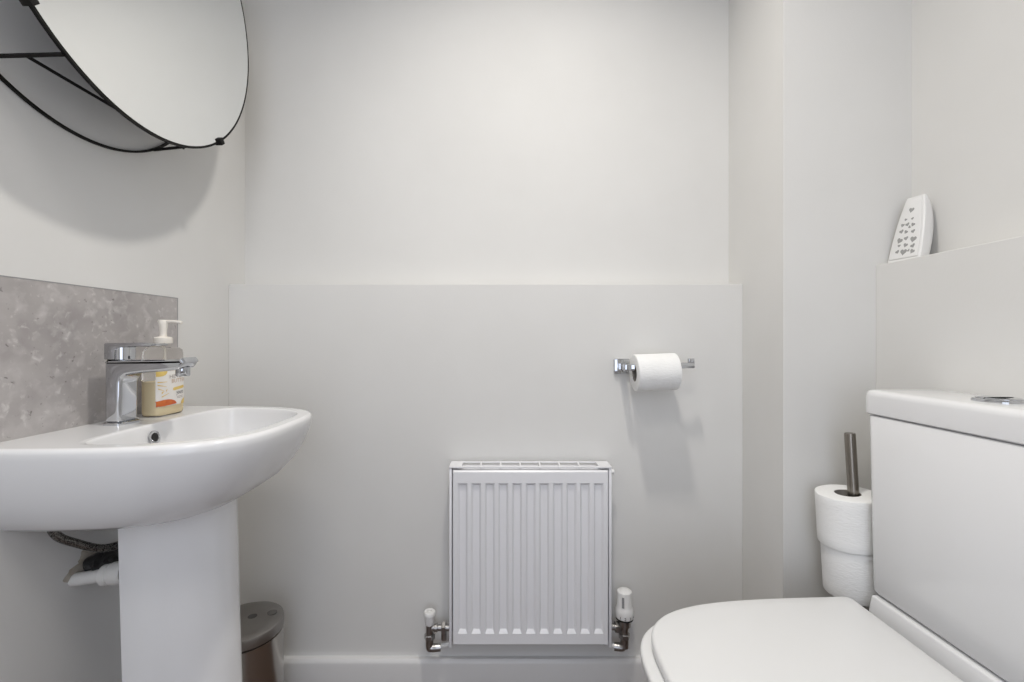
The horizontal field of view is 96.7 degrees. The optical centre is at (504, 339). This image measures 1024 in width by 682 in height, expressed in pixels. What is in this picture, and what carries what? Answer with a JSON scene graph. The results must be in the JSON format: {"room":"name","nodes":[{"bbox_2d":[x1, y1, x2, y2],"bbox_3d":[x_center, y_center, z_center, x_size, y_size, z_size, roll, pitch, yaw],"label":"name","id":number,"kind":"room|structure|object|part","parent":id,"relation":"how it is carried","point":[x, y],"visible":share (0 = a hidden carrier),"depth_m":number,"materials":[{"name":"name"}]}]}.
{"room":"bathroom","nodes":[
{"label":"bathroom","id":0,"kind":"room"},
{"bbox_2d":[0,0,244,681],"bbox_3d":[-0.768,-0.210,0.303,0.100,2.220,2.107,0,0,0],"label":"wall","id":1,"kind":"structure","parent":0,"point":[74,210],"depth_m":0.78,"materials":[{"name":"paint"}]},
{"bbox_2d":[0,275,177,441],"bbox_3d":[-0.715,0.026,0.775,0.006,0.236,0.431,0,0,0],"label":"backsplash","id":2,"kind":"structure","parent":1,"relation":"attached to","point":[53,335],"depth_m":0.73,"materials":[{"name":"grey stone"}]},
{"bbox_2d":[63,549,118,586],"bbox_3d":[-0.654,0.385,0.793,0.132,0.058,0.111,0,0,0],"label":"pipe","id":3,"kind":"object","parent":1,"relation":"attached to","point":[101,568],"visible":0.6,"depth_m":0.75,"materials":[{"name":"plastic"}]},
{"bbox_2d":[0,0,248,152],"bbox_3d":[-0.654,-0.637,0.769,0.124,0.592,0.585,0,0,0],"label":"wall mirror","id":4,"kind":"object","parent":1,"relation":"attached to","point":[176,70],"visible":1,"depth_m":0.79,"materials":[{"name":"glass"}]},
{"bbox_3d":[-0.652,-0.388,0.771,0.005,0.007,0.304,0,0,0],"label":"shelf rail","id":5,"kind":"part","parent":4,"relation":"part of","materials":[{"name":"black metal"}]},
{"bbox_2d":[229,284,742,655],"bbox_3d":[-0.050,0.377,1.220,1.336,1.046,0.075,0,0,0],"label":"wall","id":6,"kind":"structure","parent":0,"point":[398,383],"depth_m":1.18,"materials":[{"name":"paint"}]},
{"bbox_2d":[284,656,647,681],"bbox_3d":[-0.050,0.860,1.173,1.336,0.080,0.018,0,0,0],"label":"baseboard","id":7,"kind":"structure","parent":6,"relation":"attached to","point":[296,668],"depth_m":1.16,"materials":[{"name":"white paint"}]},
{"bbox_2d":[449,461,614,647],"bbox_3d":[0.068,0.536,1.150,0.412,0.448,0.064,0,0,0],"label":"radiator","id":8,"kind":"object","parent":6,"relation":"attached to","point":[530,545],"visible":1,"depth_m":1.12,"materials":[{"name":"metal"}]},
{"bbox_2d":[424,608,452,652],"bbox_3d":[-0.156,0.732,1.150,0.096,0.103,0.042,0,0,-22],"label":"valve","id":9,"kind":"object","parent":8,"relation":"attached to","point":[429,614],"visible":0.8,"depth_m":1.14,"materials":[{"name":"white plastic"}]},
{"bbox_3d":[-0.135,0.538,1.147,0.006,0.443,0.050,0,0,0],"label":"panel","id":10,"kind":"part","parent":8,"relation":"part of","materials":[{"name":"metal"}]},
{"bbox_3d":[0.063,0.535,1.152,0.387,0.430,0.036,0,0,0],"label":"panel","id":11,"kind":"part","parent":8,"relation":"part of","materials":[{"name":"metal"}]},
{"bbox_2d":[449,461,611,467],"bbox_3d":[0.063,0.314,1.147,0.401,0.004,0.053,0,0,0],"label":"grille","id":12,"kind":"object","parent":8,"relation":"attached to","point":[454,464],"depth_m":1.16,"materials":[{"name":"metal"}]},
{"bbox_3d":[0.260,0.538,1.147,0.006,0.443,0.050,0,0,0],"label":"panel","id":13,"kind":"part","parent":8,"relation":"part of","materials":[{"name":"metal"}]},
{"bbox_2d":[602,587,633,651],"bbox_3d":[0.277,0.704,1.151,0.096,0.155,0.047,0,0,19],"label":"valve","id":14,"kind":"object","parent":8,"relation":"attached to","point":[624,611],"visible":0.86,"depth_m":1.13,"materials":[{"name":"white plastic"}]},
{"bbox_2d":[614,358,694,372],"bbox_3d":[0.373,0.066,1.146,0.183,0.041,0.072,0,0,0],"label":"holder","id":15,"kind":"object","parent":6,"relation":"attached to","point":[620,365],"visible":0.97,"depth_m":1.12,"materials":[{"name":"silver metal"}]},
{"bbox_3d":[0.301,0.067,1.177,0.040,0.038,0.010,0,0,0],"label":"wall plate","id":16,"kind":"part","parent":15,"relation":"part of","materials":[{"name":"silver metal"}]},
{"bbox_3d":[0.301,0.068,1.141,0.016,0.016,0.063,0,0,0],"label":"post","id":17,"kind":"part","parent":15,"relation":"part of","materials":[{"name":"silver metal"}]},
{"bbox_2d":[629,353,681,390],"bbox_3d":[0.368,0.079,1.118,0.104,0.094,0.090,0,0,0],"label":"toilet roll","id":18,"kind":"object","parent":15,"relation":"hanging from","point":[662,371],"visible":0.96,"depth_m":1.08,"materials":[{"name":"paper"}]},
{"bbox_3d":[0.378,0.065,1.118,0.171,0.020,0.012,0,0,0],"label":"arm","id":19,"kind":"part","parent":15,"relation":"part of","materials":[{"name":"silver metal"}]},
{"bbox_2d":[245,0,728,283],"bbox_3d":[0.143,-0.210,1.307,1.722,2.220,0.100,0,0,0],"label":"wall","id":20,"kind":"structure","parent":0,"point":[387,141],"depth_m":1.26,"materials":[{"name":"paint"}]},
{"bbox_2d":[729,0,911,610],"bbox_3d":[0.761,-0.210,1.134,0.286,2.220,0.246,0,0,0],"label":"wall","id":21,"kind":"structure","parent":0,"point":[820,91],"depth_m":1.01,"materials":[{"name":"paint"}]},
{"bbox_2d":[876,236,1023,398],"bbox_3d":[0.864,0.367,0.131,0.080,1.066,1.761,0,0,0],"label":"wall","id":22,"kind":"structure","parent":0,"point":[952,320],"depth_m":0.83,"materials":[{"name":"paint"}]},
{"bbox_2d":[888,194,933,262],"bbox_3d":[0.871,-0.235,0.971,0.052,0.144,0.074,0,0,0],"label":"air freshener","id":23,"kind":"object","parent":22,"relation":"on","point":[913,236],"visible":0.98,"depth_m":0.96,"materials":[{"name":"white plastic"}]},
{"bbox_2d":[889,197,921,259],"bbox_3d":[0.860,-0.237,0.971,0.029,0.126,0.065,0,0,0],"label":"grille","id":24,"kind":"object","parent":23,"relation":"attached to","point":[907,241],"depth_m":0.97,"materials":[{"name":"white plastic"}]},
{"bbox_2d":[912,0,1023,254],"bbox_3d":[0.954,-0.210,0.254,0.100,2.220,2.007,0,0,0],"label":"wall","id":25,"kind":"structure","parent":0,"point":[968,55],"depth_m":0.89,"materials":[{"name":"paint"}]},
{"bbox_3d":[0.093,0.925,-0.146,1.822,0.050,3.007,0,0,0],"label":"floor","id":26,"kind":"structure","parent":0,"visible":0},
{"bbox_2d":[0,406,311,681],"bbox_3d":[-0.545,0.522,0.800,0.345,0.756,0.406,0,0,0],"label":"basin","id":27,"kind":"object","parent":26,"relation":"on","point":[170,486],"visible":0.97,"depth_m":0.72,"materials":[{"name":"white ceramic"}]},
{"bbox_2d":[47,531,117,551],"bbox_3d":[-0.653,0.279,0.735,0.024,0.139,0.159,0,0,29],"label":"hose","id":28,"kind":"object","parent":27,"relation":"attached to","point":[58,536],"visible":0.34,"depth_m":0.71,"materials":[{"name":"metal"}]},
{"bbox_2d":[103,342,198,425],"bbox_3d":[-0.612,0.074,0.789,0.141,0.140,0.048,0,0,0],"label":"mixer tap","id":29,"kind":"object","parent":27,"relation":"on","point":[123,370],"visible":1,"depth_m":0.77,"materials":[{"name":"silver metal"}]},
{"bbox_3d":[-0.665,0.142,0.789,0.034,0.004,0.048,0,0,0],"label":"plate","id":30,"kind":"part","parent":29,"relation":"part of","materials":[{"name":"silver metal"}]},
{"bbox_3d":[-0.638,0.019,0.789,0.082,0.029,0.039,0,0,0],"label":"lever","id":31,"kind":"part","parent":29,"relation":"part of","materials":[{"name":"silver metal"}]},
{"bbox_3d":[-0.545,0.214,0.800,0.345,0.140,0.406,0,0,0],"label":"bowl","id":32,"kind":"part","parent":27,"relation":"part of","materials":[{"name":"white ceramic"}]},
{"bbox_2d":[141,320,183,416],"bbox_3d":[-0.656,0.052,0.884,0.058,0.183,0.076,0,0,0],"label":"soap dispenser","id":33,"kind":"object","parent":27,"relation":"on","point":[162,393],"visible":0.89,"depth_m":0.86,"materials":[{"name":"white plastic"}]},
{"bbox_2d":[156,399,175,406],"bbox_3d":[-0.645,0.119,0.868,0.006,0.013,0.044,0,0,13],"label":"print","id":34,"kind":"object","parent":33,"relation":"attached to","point":[159,402],"depth_m":0.86},
{"bbox_2d":[156,371,183,402],"bbox_3d":[-0.647,0.092,0.884,0.008,0.068,0.072,0,0,0],"label":"print","id":35,"kind":"object","parent":33,"relation":"on","point":[169,387],"depth_m":0.87},
{"bbox_2d":[240,601,283,681],"bbox_3d":[-0.588,0.765,1.012,0.160,0.270,0.195,0,0,0],"label":"pedal bin","id":36,"kind":"object","parent":26,"relation":"on","point":[262,622],"visible":0.59,"depth_m":1.00,"materials":[{"name":"metal"}]},
{"bbox_3d":[-0.588,0.644,1.029,0.160,0.027,0.160,0,0,0],"label":"lid","id":37,"kind":"part","parent":36,"relation":"part of","materials":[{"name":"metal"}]},
{"bbox_2d":[640,390,1023,681],"bbox_3d":[0.519,0.493,0.663,0.609,0.814,0.411,0,0,0],"label":"toilet","id":38,"kind":"object","parent":26,"relation":"on","point":[947,467],"visible":1,"depth_m":0.70,"materials":[{"name":"white ceramic"}]},
{"bbox_3d":[0.427,0.508,0.660,0.426,0.017,0.404,0,0,0],"label":"seat","id":39,"kind":"part","parent":38,"relation":"part of","materials":[{"name":"white plastic"}]},
{"bbox_3d":[0.440,0.489,0.660,0.416,0.020,0.390,0,0,0],"label":"lid","id":40,"kind":"part","parent":38,"relation":"part of","materials":[{"name":"white plastic"}]},
{"bbox_3d":[0.749,0.116,0.679,0.148,0.047,0.379,0,0,0],"label":"cistern lid","id":41,"kind":"part","parent":38,"relation":"part of","materials":[{"name":"white ceramic"}]},
{"bbox_2d":[844,432,865,608],"bbox_3d":[0.731,0.544,0.925,0.144,0.712,0.144,0,0,0],"label":"stand","id":42,"kind":"object","parent":26,"relation":"on","point":[850,444],"visible":0.36,"depth_m":0.92,"materials":[{"name":"metal"}]},
{"bbox_2d":[820,542,878,606],"bbox_3d":[0.708,0.463,0.925,0.110,0.106,0.105,0,0,0],"label":"toilet roll","id":43,"kind":"object","parent":42,"relation":"on","point":[844,574],"visible":0.52,"depth_m":0.89,"materials":[{"name":"paper"}]},
{"bbox_2d":[814,484,872,555],"bbox_3d":[0.700,0.362,0.925,0.117,0.108,0.112,0,0,0],"label":"toilet roll","id":44,"kind":"object","parent":43,"relation":"on","point":[843,522],"visible":0.86,"depth_m":0.89,"materials":[{"name":"paper"}]}
]}

